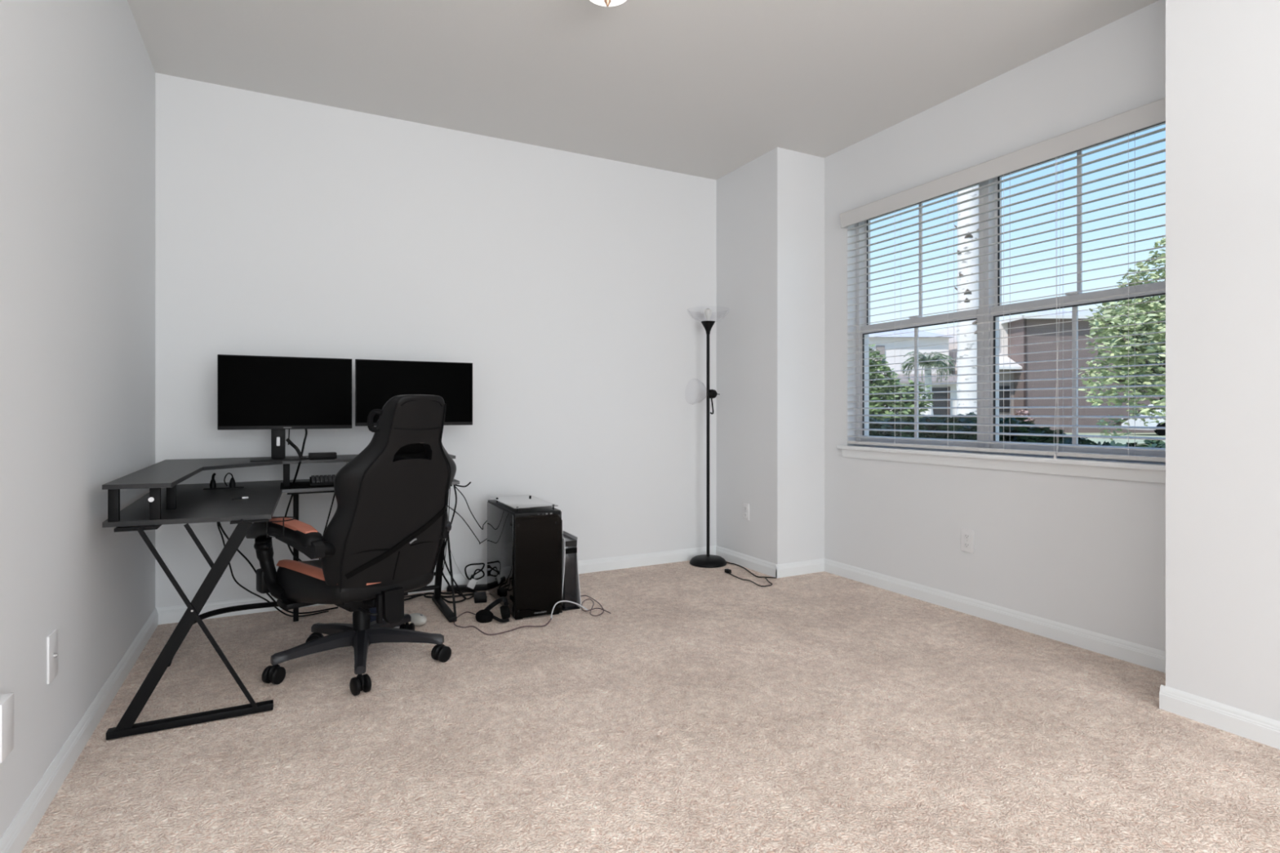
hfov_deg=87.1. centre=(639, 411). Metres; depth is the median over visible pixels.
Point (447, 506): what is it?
cable
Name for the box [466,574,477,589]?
plug adapter
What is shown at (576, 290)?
wall
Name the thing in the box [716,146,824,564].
wall
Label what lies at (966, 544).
receptacle
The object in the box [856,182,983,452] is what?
window
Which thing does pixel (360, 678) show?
caster wheel
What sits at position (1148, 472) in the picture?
window sill
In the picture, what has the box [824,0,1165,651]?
wall
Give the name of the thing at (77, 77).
wall
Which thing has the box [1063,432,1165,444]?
lawn
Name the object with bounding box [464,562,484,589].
coiled cable
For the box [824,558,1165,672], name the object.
baseboard
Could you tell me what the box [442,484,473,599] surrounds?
power cable
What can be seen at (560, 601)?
charging cable
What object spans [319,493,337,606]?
power cable
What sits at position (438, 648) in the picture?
hood
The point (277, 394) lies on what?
computer monitor
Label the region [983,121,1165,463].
window
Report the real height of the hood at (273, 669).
0.066 m
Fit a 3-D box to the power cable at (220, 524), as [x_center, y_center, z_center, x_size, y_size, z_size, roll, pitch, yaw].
[-1.889,0.748,3.543,0.580,0.698,0.078,0,0,-38]
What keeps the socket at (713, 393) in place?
attached to the floor lamp at (706, 561)
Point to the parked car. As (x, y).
(1131, 422)
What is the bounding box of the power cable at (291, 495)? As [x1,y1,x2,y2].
[284,494,301,560]
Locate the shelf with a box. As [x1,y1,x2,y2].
[102,453,455,489]
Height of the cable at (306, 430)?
0.182 m
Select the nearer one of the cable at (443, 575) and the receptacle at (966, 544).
the receptacle at (966, 544)
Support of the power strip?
on the floor
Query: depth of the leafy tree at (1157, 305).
13.58 m
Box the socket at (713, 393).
[708,389,719,414]
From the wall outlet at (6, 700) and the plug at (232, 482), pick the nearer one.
the wall outlet at (6, 700)
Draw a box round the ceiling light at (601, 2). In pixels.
[589,0,626,6]
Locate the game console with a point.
(571, 580)
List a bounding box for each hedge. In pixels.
[869,412,1003,439]
[999,414,1111,445]
[1091,440,1165,448]
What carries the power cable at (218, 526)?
hanging from the computer desk
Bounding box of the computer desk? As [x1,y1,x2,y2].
[102,453,471,740]
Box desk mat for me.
[280,481,333,488]
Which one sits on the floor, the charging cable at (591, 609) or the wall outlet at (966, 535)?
the charging cable at (591, 609)
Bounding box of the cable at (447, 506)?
[447,506,487,544]
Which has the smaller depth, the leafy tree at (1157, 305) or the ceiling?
the ceiling
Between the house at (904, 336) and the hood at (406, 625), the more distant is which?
the house at (904, 336)
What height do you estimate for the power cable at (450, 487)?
0.671 m
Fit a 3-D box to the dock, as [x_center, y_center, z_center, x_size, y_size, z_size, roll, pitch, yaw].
[-1.647,0.232,3.495,0.130,0.033,0.080,0,0,-28]
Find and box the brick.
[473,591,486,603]
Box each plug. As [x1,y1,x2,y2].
[209,472,216,488]
[223,472,235,487]
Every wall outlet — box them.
[0,693,13,763]
[46,628,57,684]
[742,502,749,519]
[960,528,973,553]
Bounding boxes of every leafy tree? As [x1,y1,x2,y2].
[869,344,933,420]
[1078,237,1165,440]
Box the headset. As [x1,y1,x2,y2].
[475,596,510,622]
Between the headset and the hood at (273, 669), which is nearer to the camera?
the hood at (273, 669)
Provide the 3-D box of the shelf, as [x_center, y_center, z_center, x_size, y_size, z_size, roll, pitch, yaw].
[-1.502,0.256,3.167,1.384,0.016,1.375,0,0,-28]
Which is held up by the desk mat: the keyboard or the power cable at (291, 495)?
the keyboard
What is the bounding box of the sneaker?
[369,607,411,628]
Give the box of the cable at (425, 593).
[404,592,474,600]
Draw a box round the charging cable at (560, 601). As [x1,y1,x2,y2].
[551,600,587,618]
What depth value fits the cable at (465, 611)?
3.41 m
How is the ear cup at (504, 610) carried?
on the headset
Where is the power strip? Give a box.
[446,584,487,591]
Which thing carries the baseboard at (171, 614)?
attached to the wall at (576, 290)
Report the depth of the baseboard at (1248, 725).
2.33 m
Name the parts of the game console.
plate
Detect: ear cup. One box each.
[475,609,493,622]
[499,604,510,618]
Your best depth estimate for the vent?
3.74 m
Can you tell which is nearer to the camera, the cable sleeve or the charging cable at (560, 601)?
the cable sleeve
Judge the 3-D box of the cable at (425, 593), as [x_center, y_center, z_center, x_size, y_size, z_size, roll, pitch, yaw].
[-1.325,1.089,3.946,0.708,0.014,0.117,0,0,-18]
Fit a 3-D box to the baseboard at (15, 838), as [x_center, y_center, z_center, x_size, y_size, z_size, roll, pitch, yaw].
[-0.444,1.057,-0.436,0.014,0.086,8.840,0,0,-28]
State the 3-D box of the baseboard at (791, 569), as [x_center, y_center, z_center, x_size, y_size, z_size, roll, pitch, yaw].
[0.922,1.057,4.858,0.425,0.086,0.729,0,0,-28]
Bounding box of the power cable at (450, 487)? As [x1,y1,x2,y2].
[442,487,450,571]
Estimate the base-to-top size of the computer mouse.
0.060 m
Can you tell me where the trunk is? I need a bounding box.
[954,185,978,415]
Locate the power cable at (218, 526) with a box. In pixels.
[217,521,328,617]
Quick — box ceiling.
[127,0,1159,180]
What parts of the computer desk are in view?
shelf post, shelf post, shelf post, leg, brace rod, brace rod, mount plate, under rail, shelf post, leg, leg, brace rod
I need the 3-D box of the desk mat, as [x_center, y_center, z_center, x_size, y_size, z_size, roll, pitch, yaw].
[-1.474,0.379,3.599,0.790,0.003,0.315,0,0,-28]
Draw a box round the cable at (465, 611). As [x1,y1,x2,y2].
[453,611,552,635]
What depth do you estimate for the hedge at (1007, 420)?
5.29 m
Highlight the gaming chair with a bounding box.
[245,394,456,695]
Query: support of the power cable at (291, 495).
hanging from the computer desk
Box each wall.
[0,0,155,839]
[155,72,716,607]
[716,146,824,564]
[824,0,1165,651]
[1165,0,1279,721]
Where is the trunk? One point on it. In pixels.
(973, 295)
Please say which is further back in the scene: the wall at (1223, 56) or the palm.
the palm
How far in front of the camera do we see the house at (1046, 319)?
35.00 m
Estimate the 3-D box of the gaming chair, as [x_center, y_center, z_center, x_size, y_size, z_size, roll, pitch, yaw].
[-1.247,0.517,2.944,1.127,1.162,0.724,0,0,43]
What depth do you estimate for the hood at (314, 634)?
3.12 m
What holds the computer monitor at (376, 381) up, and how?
on the computer desk
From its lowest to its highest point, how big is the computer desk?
0.856 m
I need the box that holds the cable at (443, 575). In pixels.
[404,571,466,603]
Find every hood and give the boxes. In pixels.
[268,664,279,679]
[310,632,322,637]
[404,622,408,629]
[434,644,444,658]
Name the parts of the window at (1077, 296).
sash, sash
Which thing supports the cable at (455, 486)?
attached to the computer tower
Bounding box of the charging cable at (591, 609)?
[580,595,610,616]
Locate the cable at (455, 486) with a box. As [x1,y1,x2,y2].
[455,486,487,529]
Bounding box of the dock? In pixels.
[308,452,337,459]
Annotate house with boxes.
[869,328,957,417]
[932,311,1165,432]
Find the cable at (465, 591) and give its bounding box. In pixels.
[440,590,487,597]
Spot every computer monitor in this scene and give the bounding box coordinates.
[217,354,351,462]
[355,359,472,426]
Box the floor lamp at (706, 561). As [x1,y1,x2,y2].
[689,307,775,586]
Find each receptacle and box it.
[964,533,969,539]
[964,542,969,548]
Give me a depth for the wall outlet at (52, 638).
1.93 m
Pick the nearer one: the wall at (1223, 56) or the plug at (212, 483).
the wall at (1223, 56)
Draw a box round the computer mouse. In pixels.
[409,613,426,626]
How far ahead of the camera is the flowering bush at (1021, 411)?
33.34 m
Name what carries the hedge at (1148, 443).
on the lawn
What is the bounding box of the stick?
[231,496,248,499]
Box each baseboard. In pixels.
[0,607,158,852]
[155,545,715,624]
[715,545,824,577]
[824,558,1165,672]
[1159,684,1279,749]
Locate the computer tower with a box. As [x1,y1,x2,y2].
[487,494,562,619]
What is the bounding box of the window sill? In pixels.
[836,444,1165,483]
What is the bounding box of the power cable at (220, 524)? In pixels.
[218,521,337,613]
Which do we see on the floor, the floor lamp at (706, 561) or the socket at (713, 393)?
the floor lamp at (706, 561)
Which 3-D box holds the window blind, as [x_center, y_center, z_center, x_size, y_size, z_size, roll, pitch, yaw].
[1.791,-0.535,3.626,0.094,1.534,1.880,0,0,-28]
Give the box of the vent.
[564,547,577,554]
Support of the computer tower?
on the floor
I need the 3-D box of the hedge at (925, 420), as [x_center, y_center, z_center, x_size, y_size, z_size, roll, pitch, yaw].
[2.320,0.562,5.603,1.175,1.117,0.680,0,0,0]
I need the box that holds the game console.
[562,530,581,610]
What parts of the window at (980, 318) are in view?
sash, sash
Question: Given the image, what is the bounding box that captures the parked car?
[1121,404,1165,435]
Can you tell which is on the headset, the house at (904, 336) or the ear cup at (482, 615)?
the ear cup at (482, 615)
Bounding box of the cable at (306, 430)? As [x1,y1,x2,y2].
[298,429,307,457]
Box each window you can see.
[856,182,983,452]
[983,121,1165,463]
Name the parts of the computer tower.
glass, glass, panel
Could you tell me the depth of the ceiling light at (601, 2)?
2.64 m
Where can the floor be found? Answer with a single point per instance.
(711, 710)
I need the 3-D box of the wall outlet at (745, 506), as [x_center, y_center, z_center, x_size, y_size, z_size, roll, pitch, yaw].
[0.747,0.708,4.754,0.009,0.115,0.070,0,0,-28]
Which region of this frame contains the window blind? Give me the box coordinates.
[839,97,1165,462]
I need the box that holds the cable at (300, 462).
[292,461,301,484]
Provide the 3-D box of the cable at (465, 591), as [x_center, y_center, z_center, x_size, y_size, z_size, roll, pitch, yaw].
[-1.048,1.087,4.021,0.358,0.021,0.096,0,0,27]
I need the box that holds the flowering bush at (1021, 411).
[1012,409,1035,427]
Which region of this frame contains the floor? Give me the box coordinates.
[20,560,1279,852]
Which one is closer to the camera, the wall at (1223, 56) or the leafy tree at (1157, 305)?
the wall at (1223, 56)
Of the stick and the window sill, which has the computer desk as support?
the stick
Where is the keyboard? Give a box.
[309,462,346,485]
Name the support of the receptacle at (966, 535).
attached to the wall outlet at (966, 535)
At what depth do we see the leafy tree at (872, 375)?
17.54 m
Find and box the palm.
[901,351,955,414]
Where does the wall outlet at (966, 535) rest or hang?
attached to the wall at (1085, 553)
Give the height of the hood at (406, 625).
0.066 m
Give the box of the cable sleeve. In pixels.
[285,438,302,457]
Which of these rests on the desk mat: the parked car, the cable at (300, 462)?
the cable at (300, 462)

